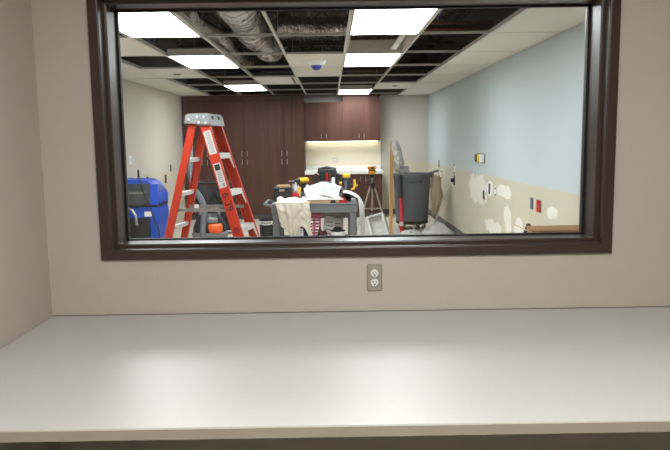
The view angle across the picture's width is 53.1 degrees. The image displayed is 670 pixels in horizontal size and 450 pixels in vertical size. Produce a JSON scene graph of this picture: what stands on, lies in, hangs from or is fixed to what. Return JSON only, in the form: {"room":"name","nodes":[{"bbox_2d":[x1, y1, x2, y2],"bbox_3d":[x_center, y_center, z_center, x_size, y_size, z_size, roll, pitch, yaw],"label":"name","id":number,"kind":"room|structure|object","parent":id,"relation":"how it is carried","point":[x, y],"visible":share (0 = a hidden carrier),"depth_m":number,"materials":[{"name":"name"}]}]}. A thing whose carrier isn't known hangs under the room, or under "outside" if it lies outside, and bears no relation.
{"room":"observation room","nodes":[
{"label":"observation room","id":0,"kind":"room"},
{"bbox_2d":[0,0,60,449],"bbox_3d":[-1.193,0.224,0.350,0.120,2.500,4.657,-1,7,0],"label":"wall","id":1,"kind":"structure","parent":0,"point":[25,291],"depth_m":2.45,"materials":[{"name":"paint"}]},
{"bbox_2d":[121,48,186,223],"bbox_3d":[-2.963,-1.132,8.129,0.170,3.300,10.740,-1,7,0],"label":"wall","id":2,"kind":"structure","parent":0,"point":[153,118],"depth_m":10.85,"materials":[{"name":"paint"}]},
{"bbox_2d":[120,33,178,56],"bbox_3d":[-2.369,-2.171,7.705,1.081,0.453,0.252,-1,7,0],"label":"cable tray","id":3,"kind":"object","parent":2,"relation":"attached to","point":[165,43],"visible":0.23,"depth_m":7.68,"materials":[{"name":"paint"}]},
{"bbox_2d":[173,214,438,237],"bbox_3d":[-0.175,0.828,5.948,5.700,0.120,15.900,-1,7,0],"label":"floor","id":4,"kind":"structure","parent":0,"point":[177,232],"depth_m":11.70,"materials":[{"name":"concrete"}]},
{"bbox_2d":[127,178,168,237],"bbox_3d":[-2.522,-0.077,8.659,0.636,1.064,0.663,-1,7,0],"label":"dehumidifier","id":5,"kind":"object","parent":4,"relation":"on","point":[147,197],"visible":0.44,"depth_m":8.43,"materials":[{"name":"blue plastic"}]},
{"bbox_2d":[129,218,150,237],"bbox_3d":[-2.560,0.147,8.458,0.460,0.470,0.012,-1,7,0],"label":"grille","id":6,"kind":"object","parent":5,"relation":"attached to","point":[143,230],"depth_m":8.44,"materials":[{"name":"black plastic"}]},
{"bbox_2d":[182,96,225,219],"bbox_3d":[-2.511,-1.312,13.203,0.778,2.381,0.625,-1,7,0],"label":"tall cabinet","id":7,"kind":"object","parent":4,"relation":"on","point":[191,104],"visible":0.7,"depth_m":12.82,"materials":[{"name":"brown wood"}]},
{"bbox_2d":[187,146,227,237],"bbox_3d":[-1.558,-0.247,8.250,0.491,1.476,0.486,-7,9,-40],"label":"shop vacuum","id":8,"kind":"object","parent":4,"relation":"on","point":[206,224],"visible":0.49,"depth_m":8.11,"materials":[{"name":"grey plastic"}]},
{"bbox_2d":[164,113,259,237],"bbox_3d":[-1.105,-0.112,6.077,1.109,1.767,0.582,0,7,9],"label":"step ladder","id":9,"kind":"object","parent":4,"relation":"on","point":[206,137],"visible":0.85,"depth_m":5.92,"materials":[{"name":"red plastic"}]},
{"bbox_2d":[205,132,214,152],"bbox_3d":[-1.084,-0.717,5.812,0.088,0.184,0.010,2,8,21],"label":"label","id":10,"kind":"object","parent":9,"relation":"on","point":[209,136],"depth_m":5.81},
{"bbox_2d":[196,180,238,233],"bbox_3d":[-1.588,-0.103,9.095,0.524,0.982,0.445,-1,7,0],"label":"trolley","id":11,"kind":"object","parent":4,"relation":"on","point":[211,195],"visible":0.23,"depth_m":8.88,"materials":[{"name":"black plastic"}]},
{"bbox_2d":[223,95,266,218],"bbox_3d":[-1.740,-1.323,13.207,0.764,2.381,0.625,-1,7,0],"label":"tall cabinet","id":12,"kind":"object","parent":4,"relation":"on","point":[243,115],"visible":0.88,"depth_m":12.89,"materials":[{"name":"brown wood"}]},
{"bbox_2d":[258,218,272,236],"bbox_3d":[-1.010,0.095,9.931,0.240,0.365,0.240,-1,7,0],"label":"bucket","id":13,"kind":"object","parent":4,"relation":"on","point":[265,224],"visible":0.78,"depth_m":9.83,"materials":[{"name":"black plastic"}]},
{"bbox_2d":[263,95,305,217],"bbox_3d":[-0.975,-1.334,13.212,0.768,2.381,0.625,-1,7,0],"label":"tall cabinet","id":14,"kind":"object","parent":4,"relation":"on","point":[284,125],"visible":0.89,"depth_m":12.89,"materials":[{"name":"brown wood"}]},
{"bbox_2d":[263,198,357,235],"bbox_3d":[-0.268,0.137,7.625,1.032,0.836,0.656,-1,7,0],"label":"utility cart","id":15,"kind":"object","parent":4,"relation":"on","point":[351,207],"visible":0.27,"depth_m":7.27,"materials":[{"name":"grey plastic"}]},
{"bbox_2d":[273,186,291,201],"bbox_3d":[-0.597,-0.357,7.668,0.204,0.155,0.310,-1,7,0],"label":"tool case","id":16,"kind":"object","parent":15,"relation":"on","point":[283,192],"visible":0.84,"depth_m":7.52,"materials":[{"name":"black plastic"}]},
{"bbox_2d":[277,184,289,187],"bbox_3d":[-0.583,-0.441,7.600,0.140,0.028,0.100,-2,7,-12],"label":"wood offcut","id":17,"kind":"object","parent":16,"relation":"on","point":[287,185],"visible":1,"depth_m":7.55,"materials":[{"name":"brown wood"}]},
{"bbox_2d":[275,196,311,235],"bbox_3d":[-0.450,-0.059,7.384,0.396,0.509,0.394,-1,7,0],"label":"cloth","id":18,"kind":"object","parent":15,"relation":"hanging from","point":[294,213],"visible":0.95,"depth_m":7.23,"materials":[{"name":"beige fabric"}]},
{"bbox_2d":[291,191,299,197],"bbox_3d":[-0.472,-0.327,7.600,0.168,0.108,0.098,-1,7,0],"label":"folded cloth","id":19,"kind":"object","parent":15,"relation":"on","point":[293,194],"visible":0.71,"depth_m":7.57,"materials":[{"name":"red fabric"}]},
{"bbox_2d":[289,229,302,235],"bbox_3d":[-0.421,0.097,7.282,0.155,0.195,0.004,-1,7,0],"label":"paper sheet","id":20,"kind":"object","parent":15,"relation":"on","point":[300,231],"visible":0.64,"depth_m":7.28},
{"bbox_2d":[291,182,300,197],"bbox_3d":[-0.451,-0.398,7.725,0.129,0.217,0.157,-1,7,0],"label":"plastic bag","id":21,"kind":"object","parent":15,"relation":"on","point":[295,187],"visible":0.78,"depth_m":7.68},
{"bbox_2d":[300,227,307,235],"bbox_3d":[-0.350,0.098,7.361,0.200,0.241,0.122,-1,7,0],"label":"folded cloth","id":22,"kind":"object","parent":15,"relation":"on","point":[304,230],"visible":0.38,"depth_m":7.33,"materials":[{"name":"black fabric"}]},
{"bbox_2d":[300,213,320,235],"bbox_3d":[-0.298,0.027,7.560,0.290,0.330,0.290,-1,7,0],"label":"crate","id":23,"kind":"object","parent":15,"relation":"on","point":[314,216],"visible":0.29,"depth_m":7.42,"materials":[{"name":"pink plastic"}]},
{"bbox_2d":[316,226,327,235],"bbox_3d":[-0.142,0.112,7.363,0.171,0.208,0.126,-1,7,0],"label":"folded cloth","id":24,"kind":"object","parent":15,"relation":"on","point":[320,232],"visible":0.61,"depth_m":7.34,"materials":[{"name":"red fabric"}]},
{"bbox_2d":[309,200,338,202],"bbox_3d":[-0.139,-0.267,7.393,0.367,0.030,0.261,-1,7,0],"label":"cardboard sheet","id":25,"kind":"object","parent":15,"relation":"on","point":[312,201],"visible":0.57,"depth_m":7.27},
{"bbox_2d":[305,193,343,199],"bbox_3d":[-0.120,-0.322,7.411,0.432,0.066,0.311,-1,7,0],"label":"sheet","id":26,"kind":"object","parent":25,"relation":"on","point":[316,197],"visible":0.78,"depth_m":7.29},
{"bbox_2d":[304,186,319,200],"bbox_3d":[-0.239,-0.346,7.355,0.170,0.147,0.166,-3,8,-19],"label":"paper sheet","id":27,"kind":"object","parent":26,"relation":"on","point":[309,191],"visible":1,"depth_m":7.37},
{"bbox_2d":[316,183,340,196],"bbox_3d":[-0.072,-0.378,7.370,0.259,0.165,0.173,1,7,11],"label":"paper sheet","id":28,"kind":"object","parent":26,"relation":"on","point":[328,189],"visible":1,"depth_m":7.38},
{"bbox_2d":[314,166,338,185],"bbox_3d":[-0.095,-0.487,7.724,0.285,0.384,0.179,-1,7,0],"label":"tool bag","id":29,"kind":"object","parent":15,"relation":"on","point":[326,173],"visible":0.58,"depth_m":7.70,"materials":[{"name":"black fabric"}]},
{"bbox_2d":[323,215,335,235],"bbox_3d":[-0.069,0.046,7.514,0.161,0.314,0.101,-1,7,-3],"label":"carton","id":30,"kind":"object","parent":15,"relation":"on","point":[329,221],"visible":0.56,"depth_m":7.46,"materials":[{"name":"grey cardboard"}]},
{"bbox_2d":[330,226,344,235],"bbox_3d":[0.031,0.110,7.402,0.170,0.196,0.170,-1,7,0],"label":"pail","id":31,"kind":"object","parent":15,"relation":"on","point":[337,230],"visible":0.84,"depth_m":7.34,"materials":[{"name":"white plastic"}]},
{"bbox_2d":[335,217,343,228],"bbox_3d":[0.029,0.052,7.565,0.131,0.271,0.141,0,7,3],"label":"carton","id":32,"kind":"object","parent":15,"relation":"on","point":[339,220],"visible":0.39,"depth_m":7.49,"materials":[{"name":"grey cardboard"}]},
{"bbox_2d":[339,197,346,202],"bbox_3d":[0.075,-0.276,7.313,0.119,0.064,0.096,-1,7,0],"label":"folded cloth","id":33,"kind":"object","parent":15,"relation":"on","point":[344,200],"visible":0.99,"depth_m":7.28,"materials":[{"name":"red fabric"}]},
{"bbox_2d":[342,174,357,199],"bbox_3d":[0.172,-0.434,7.624,0.179,0.298,0.096,-1,7,0],"label":"power tool","id":34,"kind":"object","parent":15,"relation":"on","point":[346,180],"visible":0.95,"depth_m":7.58,"materials":[{"name":"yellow plastic"}]},
{"bbox_2d":[343,190,364,234],"bbox_3d":[0.218,-0.096,7.438,0.250,0.571,0.362,-1,7,0],"label":"hose","id":35,"kind":"object","parent":15,"relation":"hanging from","point":[361,205],"visible":0.91,"depth_m":7.44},
{"bbox_3d":[-0.368,-0.312,7.819,0.200,0.020,0.120,-1,7,0],"label":"wood offcut","id":36,"kind":"object","parent":15,"relation":"on","visible":0},
{"bbox_2d":[294,177,308,192],"bbox_3d":[-0.421,-0.430,7.757,0.290,0.233,0.075,-7,10,-42],"label":"cordless drill","id":37,"kind":"object","parent":36,"relation":"on","point":[304,180],"visible":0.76,"depth_m":7.78,"materials":[{"name":"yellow plastic"}]},
{"bbox_2d":[305,174,343,217],"bbox_3d":[-0.203,-0.588,13.312,0.750,0.855,0.625,-1,7,0],"label":"base cabinet","id":38,"kind":"object","parent":4,"relation":"on","point":[311,177],"visible":0.11,"depth_m":13.00,"materials":[{"name":"brown wood"}]},
{"bbox_2d":[305,165,382,174],"bbox_3d":[0.174,-1.089,13.244,1.517,0.143,0.610,-1,7,0],"label":"countertop","id":39,"kind":"structure","parent":38,"relation":"on","point":[361,169],"depth_m":13.40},
{"bbox_2d":[344,174,381,217],"bbox_3d":[0.546,-0.598,13.316,0.748,0.855,0.625,-1,7,0],"label":"base cabinet","id":40,"kind":"object","parent":4,"relation":"on","point":[361,190],"visible":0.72,"depth_m":13.03,"materials":[{"name":"brown wood"}]},
{"bbox_2d":[357,174,388,228],"bbox_3d":[0.627,-0.395,11.343,0.576,0.940,0.403,-1,7,0],"label":"tripod","id":41,"kind":"object","parent":4,"relation":"on","point":[371,185],"visible":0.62,"depth_m":11.20,"materials":[{"name":"metal"}]},
{"bbox_2d":[368,166,375,173],"bbox_3d":[0.613,-0.914,11.175,0.135,0.132,0.106,-1,7,0],"label":"laser level","id":42,"kind":"object","parent":41,"relation":"on","point":[371,169],"visible":1,"depth_m":11.13,"materials":[{"name":"orange plastic"}]},
{"bbox_2d":[366,212,389,234],"bbox_3d":[0.683,0.034,10.491,0.387,0.495,0.249,1,7,14],"label":"plastic bin","id":43,"kind":"object","parent":4,"relation":"on","point":[377,223],"visible":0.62,"depth_m":10.56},
{"bbox_2d":[389,143,393,232],"bbox_3d":[0.933,-0.626,11.091,0.060,1.458,0.686,0,7,7],"label":"board","id":44,"kind":"object","parent":4,"relation":"on","point":[391,152],"visible":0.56,"depth_m":11.04,"materials":[{"name":"brown wood"}]},
{"bbox_2d":[398,175,403,231],"bbox_3d":[1.079,-0.338,10.950,0.071,0.938,0.419,-1,7,2],"label":"tool","id":45,"kind":"object","parent":4,"relation":"on","point":[400,182],"visible":0.89,"depth_m":10.93,"materials":[{"name":"red plastic"}]},
{"bbox_2d":[398,229,421,234],"bbox_3d":[1.192,0.117,10.606,0.422,0.094,0.350,-1,7,0],"label":"cloth","id":46,"kind":"object","parent":4,"relation":"on","point":[413,231],"visible":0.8,"depth_m":10.54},
{"bbox_2d":[393,172,432,228],"bbox_3d":[1.309,-0.411,11.398,0.656,0.939,0.656,6,10,44],"label":"trash can","id":47,"kind":"object","parent":4,"relation":"on","point":[416,185],"visible":0.87,"depth_m":11.15,"materials":[{"name":"grey plastic"}]},
{"bbox_2d":[391,141,406,173],"bbox_3d":[1.108,-0.759,11.304,0.325,1.320,0.254,-1,7,0],"label":"duct","id":48,"kind":"object","parent":47,"relation":"in","point":[399,167],"visible":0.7,"depth_m":11.19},
{"bbox_2d":[430,173,442,215],"bbox_3d":[1.721,-0.519,11.311,0.220,0.747,0.170,-1,7,0],"label":"canvas bag","id":49,"kind":"object","parent":47,"relation":"hanging from","point":[436,196],"visible":0.98,"depth_m":11.26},
{"bbox_2d":[421,222,453,233],"bbox_3d":[1.653,0.050,10.725,0.544,0.185,0.455,-1,7,0],"label":"cloth","id":50,"kind":"object","parent":4,"relation":"on","point":[439,228],"visible":0.95,"depth_m":10.60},
{"bbox_2d":[514,224,578,232],"bbox_3d":[1.661,0.456,4.808,0.579,0.853,0.744,-1,7,0],"label":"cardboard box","id":51,"kind":"object","parent":4,"relation":"on","point":[549,228],"visible":0.17,"depth_m":5.11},
{"bbox_2d":[187,48,427,208],"bbox_3d":[-0.533,-1.844,13.537,5.116,3.300,0.170,-1,7,0],"label":"wall","id":52,"kind":"structure","parent":0,"point":[403,118],"depth_m":13.40,"materials":[{"name":"paint"}]},
{"bbox_2d":[304,102,342,140],"bbox_3d":[-0.224,-2.039,13.255,0.750,0.750,0.375,-1,7,0],"label":"upper cabinet","id":53,"kind":"object","parent":52,"relation":"attached to","point":[323,121],"visible":1,"depth_m":13.10,"materials":[{"name":"brown wood"}]},
{"bbox_2d":[307,140,377,141],"bbox_3d":[0.148,-1.678,13.417,1.430,0.018,0.060,-1,7,0],"label":"strip light","id":54,"kind":"object","parent":53,"relation":"attached to","point":[363,140],"visible":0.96,"depth_m":13.39,"materials":[{"name":"white plastic"}]},
{"bbox_2d":[305,140,380,165],"bbox_3d":[0.168,-1.410,13.521,1.517,0.572,0.019,-1,7,0],"label":"backsplash","id":55,"kind":"structure","parent":52,"relation":"attached to","point":[357,153],"depth_m":13.51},
{"bbox_2d":[342,95,379,140],"bbox_3d":[0.516,-2.115,13.252,0.731,0.881,0.375,-1,7,0],"label":"upper cabinet","id":56,"kind":"object","parent":52,"relation":"attached to","point":[361,113],"visible":0.99,"depth_m":13.10,"materials":[{"name":"brown wood"}]},
{"bbox_2d":[382,209,395,213],"bbox_3d":[1.423,-0.280,13.677,0.923,0.110,0.012,-1,7,0],"label":"baseboard","id":57,"kind":"structure","parent":52,"relation":"attached to","point":[386,211],"depth_m":13.67,"materials":[{"name":"grey rubber"}]},
{"bbox_2d":[177,11,465,50],"bbox_3d":[-0.512,-2.824,7.936,4.816,0.160,10.740,-1,7,0],"label":"deck","id":58,"kind":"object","parent":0,"point":[448,15],"visible":0.1,"depth_m":11.27,"materials":[{"name":"metal"}]},
{"bbox_2d":[183,12,253,68],"bbox_3d":[-1.272,-2.266,7.061,0.296,0.769,5.412,-1,7,0],"label":"flexible duct","id":59,"kind":"object","parent":58,"relation":"hanging from","point":[207,27],"visible":0.46,"depth_m":6.91,"materials":[{"name":"metal"}]},
{"bbox_2d":[216,11,283,62],"bbox_3d":[-0.876,-2.249,6.763,0.444,0.739,5.220,-1,7,-1],"label":"flexible duct","id":60,"kind":"object","parent":58,"relation":"hanging from","point":[239,22],"visible":0.6,"depth_m":6.75,"materials":[{"name":"metal"}]},
{"bbox_2d":[167,39,440,58],"bbox_3d":[-0.543,-3.075,11.704,4.823,0.280,0.060,-1,7,0],"label":"joist","id":61,"kind":"object","parent":58,"relation":"attached to","point":[416,40],"visible":0.34,"depth_m":11.67,"materials":[{"name":"paint"}]},
{"bbox_2d":[182,48,430,66],"bbox_3d":[-0.552,-3.224,12.895,4.823,0.280,0.060,-1,7,0],"label":"joist","id":62,"kind":"object","parent":58,"relation":"attached to","point":[410,49],"visible":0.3,"depth_m":12.88,"materials":[{"name":"paint"}]},
{"bbox_2d":[178,25,455,47],"bbox_3d":[-0.532,-2.901,10.315,4.823,0.280,0.060,-1,7,0],"label":"joist","id":63,"kind":"object","parent":58,"relation":"attached to","point":[433,42],"visible":0.33,"depth_m":10.30,"materials":[{"name":"paint"}]},
{"bbox_2d":[200,46,434,73],"bbox_3d":[-0.259,-2.834,11.031,4.100,0.618,0.060,-1,7,0],"label":"joist","id":64,"kind":"object","parent":58,"relation":"hanging from","point":[396,68],"visible":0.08,"depth_m":11.05,"materials":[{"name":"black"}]},
{"bbox_2d":[277,10,364,40],"bbox_3d":[-0.121,-2.279,6.923,0.971,0.739,0.333,-1,7,0],"label":"flexible duct","id":65,"kind":"object","parent":58,"relation":"hanging from","point":[287,23],"visible":0.75,"depth_m":6.85,"materials":[{"name":"metal"}]},
{"bbox_2d":[200,9,475,31],"bbox_3d":[-0.521,-2.727,8.926,4.823,0.280,0.060,-1,7,0],"label":"joist","id":66,"kind":"object","parent":58,"relation":"attached to","point":[468,10],"visible":0.12,"depth_m":8.91,"materials":[{"name":"paint"}]},
{"bbox_2d":[199,8,501,12],"bbox_3d":[-0.509,-2.552,7.537,4.823,0.280,0.060,-1,7,0],"label":"joist","id":67,"kind":"object","parent":58,"relation":"attached to","point":[478,8],"visible":0.01,"depth_m":7.57,"materials":[{"name":"paint"}]},
{"bbox_2d":[120,8,584,96],"bbox_3d":[-0.506,-2.350,7.996,4.816,0.915,10.740,-1,7,0],"label":"grid","id":68,"kind":"object","parent":58,"relation":"hanging from","point":[520,11],"visible":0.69,"depth_m":6.90,"materials":[{"name":"white metal"}]},
{"bbox_2d":[121,63,135,68],"bbox_3d":[-2.626,-1.806,7.457,0.545,0.016,1.205,-1,7,0],"label":"tile","id":69,"kind":"structure","parent":68,"relation":"attached to","point":[124,66],"depth_m":7.88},
{"bbox_2d":[120,38,161,55],"bbox_3d":[-2.034,-1.663,6.254,0.600,0.016,1.205,-1,7,0],"label":"tile","id":70,"kind":"structure","parent":68,"relation":"attached to","point":[129,47],"depth_m":6.39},
{"bbox_2d":[122,69,159,78],"bbox_3d":[-2.635,-1.957,8.662,0.545,0.016,1.205,-1,7,0],"label":"tile","id":71,"kind":"structure","parent":68,"relation":"attached to","point":[129,73],"depth_m":8.72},
{"bbox_2d":[127,79,181,85],"bbox_3d":[-2.645,-2.108,9.868,0.545,0.016,1.205,-1,7,0],"label":"tile","id":72,"kind":"structure","parent":68,"relation":"attached to","point":[149,82],"depth_m":9.87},
{"bbox_2d":[119,12,200,37],"bbox_3d":[-1.415,-1.543,5.049,0.582,0.073,1.187,-1,7,0],"label":"ceiling light","id":73,"kind":"object","parent":68,"relation":"attached to","point":[157,24],"visible":0.4,"depth_m":5.11,"materials":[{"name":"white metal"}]},
{"bbox_2d":[150,86,194,91],"bbox_3d":[-2.655,-2.260,11.074,0.545,0.016,1.205,-1,7,0],"label":"tile","id":74,"kind":"structure","parent":68,"relation":"attached to","point":[164,88],"depth_m":11.02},
{"bbox_2d":[142,69,205,77],"bbox_3d":[-2.053,-1.958,8.667,0.600,0.031,1.205,-1,7,0],"label":"tile","id":75,"kind":"structure","parent":68,"relation":"attached to","point":[165,73],"depth_m":8.63,"materials":[{"name":"grey plastic"}]},
{"bbox_2d":[170,92,207,95],"bbox_3d":[-2.664,-2.411,12.280,0.545,0.016,1.205,-1,7,0],"label":"tile","id":76,"kind":"structure","parent":68,"relation":"attached to","point":[177,93],"depth_m":12.22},
{"bbox_2d":[167,48,238,68],"bbox_3d":[-1.434,-1.845,7.461,0.582,0.073,1.187,-1,7,0],"label":"ceiling light","id":77,"kind":"object","parent":68,"relation":"attached to","point":[207,61],"visible":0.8,"depth_m":7.21,"materials":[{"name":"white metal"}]},
{"bbox_2d":[169,56,237,67],"bbox_3d":[-1.433,-1.813,7.465,0.558,0.004,1.163,-1,7,0],"label":"diffuser","id":78,"kind":"object","parent":77,"relation":"attached to","point":[189,61],"depth_m":7.39,"materials":[{"name":"plastic"}]},
{"bbox_2d":[223,80,267,90],"bbox_3d":[-1.463,-2.299,11.079,0.582,0.073,1.187,-1,7,0],"label":"ceiling light","id":79,"kind":"object","parent":68,"relation":"attached to","point":[232,87],"visible":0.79,"depth_m":10.76,"materials":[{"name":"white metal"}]},
{"bbox_2d":[226,85,266,90],"bbox_3d":[-1.462,-2.267,11.083,0.558,0.004,1.163,-1,7,0],"label":"diffuser","id":80,"kind":"object","parent":79,"relation":"attached to","point":[233,87],"depth_m":11.00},
{"bbox_2d":[254,77,298,83],"bbox_3d":[-0.843,-2.132,9.880,0.600,0.020,1.205,-1,7,0],"label":"tile","id":81,"kind":"structure","parent":68,"relation":"attached to","point":[263,80],"depth_m":9.82,"materials":[{"name":"beige"}]},
{"bbox_2d":[286,54,342,66],"bbox_3d":[-0.214,-1.840,7.471,0.600,0.016,1.205,-1,7,0],"label":"tile","id":82,"kind":"structure","parent":68,"relation":"attached to","point":[296,60],"depth_m":7.30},
{"bbox_2d":[307,59,325,70],"bbox_3d":[-0.206,-1.775,7.456,0.210,0.110,0.210,-1,7,0],"label":"smoke detector","id":83,"kind":"object","parent":82,"relation":"attached to","point":[316,64],"visible":1,"depth_m":7.39,"materials":[{"name":"white plastic"}]},
{"bbox_2d":[293,67,340,76],"bbox_3d":[-0.223,-1.992,8.677,0.600,0.016,1.205,-1,7,0],"label":"tile","id":84,"kind":"structure","parent":68,"relation":"attached to","point":[300,71],"depth_m":8.65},
{"bbox_2d":[338,85,371,94],"bbox_3d":[0.357,-2.477,12.296,0.582,0.073,1.187,-1,7,0],"label":"ceiling light","id":85,"kind":"object","parent":68,"relation":"attached to","point":[352,91],"visible":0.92,"depth_m":11.91,"materials":[{"name":"white plastic"}]},
{"bbox_2d":[339,89,371,93],"bbox_3d":[0.358,-2.444,12.300,0.558,0.004,1.163,-1,7,0],"label":"diffuser","id":86,"kind":"object","parent":85,"relation":"attached to","point":[353,91],"depth_m":12.20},
{"bbox_2d":[343,53,401,66],"bbox_3d":[0.396,-1.871,7.472,0.582,0.073,1.187,-1,7,0],"label":"ceiling light","id":87,"kind":"object","parent":68,"relation":"attached to","point":[363,59],"visible":0.73,"depth_m":7.40,"materials":[{"name":"white plastic"}]},
{"bbox_2d":[346,10,415,51],"bbox_3d":[0.405,-1.796,6.242,0.570,0.217,1.085,-1,7,0],"label":"tile","id":88,"kind":"object","parent":68,"relation":"attached to","point":[399,44],"visible":0.67,"depth_m":6.76,"materials":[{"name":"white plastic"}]},
{"bbox_2d":[349,9,438,34],"bbox_3d":[0.415,-1.569,5.061,0.582,0.073,1.187,-1,7,0],"label":"ceiling light","id":89,"kind":"object","parent":68,"relation":"attached to","point":[399,21],"visible":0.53,"depth_m":5.04,"materials":[{"name":"white plastic"}]},
{"bbox_2d":[374,83,414,88],"bbox_3d":[0.977,-2.304,11.098,0.600,0.031,1.205,-1,7,0],"label":"tile","id":90,"kind":"structure","parent":68,"relation":"attached to","point":[380,85],"depth_m":11.04,"materials":[{"name":"grey plastic"}]},
{"bbox_2d":[400,93,429,94],"bbox_3d":[1.567,-2.578,13.151,0.591,0.016,0.477,-1,7,0],"label":"tile","id":91,"kind":"structure","parent":68,"relation":"attached to","point":[410,93],"depth_m":13.22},
{"bbox_2d":[403,88,440,92],"bbox_3d":[1.573,-2.472,12.306,0.591,0.016,1.205,-1,7,0],"label":"tile","id":92,"kind":"structure","parent":68,"relation":"attached to","point":[428,90],"depth_m":12.23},
{"bbox_2d":[411,82,452,87],"bbox_3d":[1.583,-2.321,11.100,0.591,0.016,1.205,-1,7,0],"label":"tile","id":93,"kind":"structure","parent":68,"relation":"attached to","point":[438,84],"depth_m":11.09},
{"bbox_2d":[420,75,467,81],"bbox_3d":[1.593,-2.169,9.895,0.591,0.016,1.205,-1,7,0],"label":"tile","id":94,"kind":"structure","parent":68,"relation":"attached to","point":[431,78],"depth_m":9.86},
{"bbox_2d":[430,65,488,74],"bbox_3d":[1.602,-2.018,8.689,0.591,0.016,1.205,-1,7,0],"label":"tile","id":95,"kind":"structure","parent":68,"relation":"attached to","point":[446,69],"depth_m":8.64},
{"bbox_2d":[445,51,518,64],"bbox_3d":[1.612,-1.867,7.483,0.591,0.016,1.205,-1,7,0],"label":"tile","id":96,"kind":"structure","parent":68,"relation":"attached to","point":[466,58],"depth_m":7.45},
{"bbox_2d":[465,33,556,51],"bbox_3d":[1.621,-1.715,6.277,0.591,0.016,1.205,-1,7,0],"label":"tile","id":97,"kind":"structure","parent":68,"relation":"attached to","point":[495,41],"depth_m":6.20,"materials":[{"name":"tile"}]},
{"bbox_2d":[494,7,585,32],"bbox_3d":[1.631,-1.564,5.071,0.591,0.016,1.205,-1,7,0],"label":"tile","id":98,"kind":"structure","parent":68,"relation":"attached to","point":[560,19],"depth_m":5.11,"materials":[{"name":"tile"}]},
{"bbox_2d":[425,26,486,29],"bbox_3d":[1.137,-2.598,8.200,1.450,0.419,0.040,-1,7,0],"label":"conduit","id":99,"kind":"object","parent":58,"relation":"hanging from","point":[475,27],"visible":0.51,"depth_m":8.21,"materials":[{"name":"metal"}]},
{"bbox_2d":[429,18,492,24],"bbox_3d":[1.140,-2.570,7.901,1.450,0.399,0.040,-1,7,0],"label":"conduit","id":100,"kind":"object","parent":58,"relation":"hanging from","point":[437,21],"visible":0.56,"depth_m":7.91,"materials":[{"name":"metal"}]},
{"bbox_2d":[31,0,669,449],"bbox_3d":[-0.174,-0.490,2.717,5.700,3.300,0.203,-1,7,0],"label":"wall","id":101,"kind":"structure","parent":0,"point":[636,273],"depth_m":2.70,"materials":[{"name":"paint"}]},
{"bbox_2d":[0,306,669,442],"bbox_3d":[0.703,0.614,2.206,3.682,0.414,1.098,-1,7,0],"label":"countertop","id":102,"kind":"structure","parent":101,"relation":"attached to","point":[187,376],"depth_m":1.99,"materials":[{"name":"laminate"}]},
{"bbox_2d":[86,0,620,260],"bbox_3d":[0.081,-0.410,2.728,2.045,1.056,0.229,-1,7,0],"label":"window","id":103,"kind":"structure","parent":101,"relation":"attached to","point":[603,17],"depth_m":2.68,"materials":[{"name":"brown metal"}]},
{"bbox_2d":[367,264,381,290],"bbox_3d":[0.159,0.212,2.702,0.062,0.112,0.014,-1,7,0],"label":"outlet","id":104,"kind":"object","parent":101,"relation":"attached to","point":[374,271],"visible":1,"depth_m":2.70,"materials":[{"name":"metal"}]},
{"bbox_2d":[371,279,377,285],"bbox_3d":[0.160,0.231,2.700,0.031,0.031,0.004,-1,7,0],"label":"receptacle","id":105,"kind":"object","parent":104,"relation":"attached to","point":[374,282],"depth_m":2.70,"materials":[{"name":"white plastic"}]},
{"bbox_2d":[371,269,377,276],"bbox_3d":[0.159,0.194,2.695,0.031,0.031,0.004,-1,7,0],"label":"receptacle","id":106,"kind":"object","parent":104,"relation":"attached to","point":[374,272],"depth_m":2.69,"materials":[{"name":"white plastic"}]},
{"bbox_2d":[428,8,584,233],"bbox_3d":[1.983,-1.203,8.160,0.170,3.300,10.740,-1,7,0],"label":"wall","id":107,"kind":"structure","parent":0,"point":[523,111],"depth_m":7.33,"materials":[{"name":"paint"}]},
{"bbox_2d":[428,209,464,233],"bbox_3d":[1.933,0.372,8.427,0.012,0.110,10.600,-1,7,0],"label":"baseboard","id":108,"kind":"structure","parent":107,"relation":"attached to","point":[454,229],"depth_m":11.34,"materials":[{"name":"grey rubber"}]},
{"bbox_2d":[474,153,484,162],"bbox_3d":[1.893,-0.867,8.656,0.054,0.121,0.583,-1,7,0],"label":"switch plate","id":109,"kind":"object","parent":107,"relation":"attached to","point":[479,157],"visible":1,"depth_m":8.60,"materials":[{"name":"grey plastic"}]},
{"bbox_2d":[479,154,483,161],"bbox_3d":[1.890,-0.858,8.636,0.048,0.100,0.075,-1,7,0],"label":"switch","id":110,"kind":"object","parent":109,"relation":"attached to","point":[481,157],"depth_m":8.60,"materials":[{"name":"white plastic"}]},
{"bbox_2d":[488,181,490,196],"bbox_3d":[1.921,-0.451,8.324,0.012,0.190,0.130,-1,7,0],"label":"wall box","id":111,"kind":"object","parent":107,"relation":"attached to","point":[489,182],"visible":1,"depth_m":8.31,"materials":[{"name":"white plastic"}]},
{"bbox_2d":[530,197,533,209],"bbox_3d":[1.936,-0.212,6.600,0.012,0.115,0.090,-1,7,0],"label":"wall box","id":112,"kind":"object","parent":107,"relation":"attached to","point":[531,199],"visible":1,"depth_m":6.58,"materials":[{"name":"grey plastic"}]},
{"bbox_2d":[536,199,541,212],"bbox_3d":[1.938,-0.179,6.373,0.012,0.120,0.130,-1,7,0],"label":"outlet","id":113,"kind":"object","parent":107,"relation":"attached to","point":[538,202],"visible":1,"depth_m":6.36,"materials":[{"name":"red plastic"}]},
{"bbox_3d":[1.903,-0.715,10.710,0.012,0.150,0.100,-1,7,0],"label":"wall box","id":114,"kind":"object","parent":107,"relation":"attached to","visible":0},
{"bbox_2d":[434,178,453,224],"bbox_3d":[1.688,-0.333,10.984,0.236,0.882,0.620,-4,8,-26],"label":"extension cord","id":115,"kind":"object","parent":114,"relation":"attached to","point":[451,179],"visible":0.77,"depth_m":10.97,"materials":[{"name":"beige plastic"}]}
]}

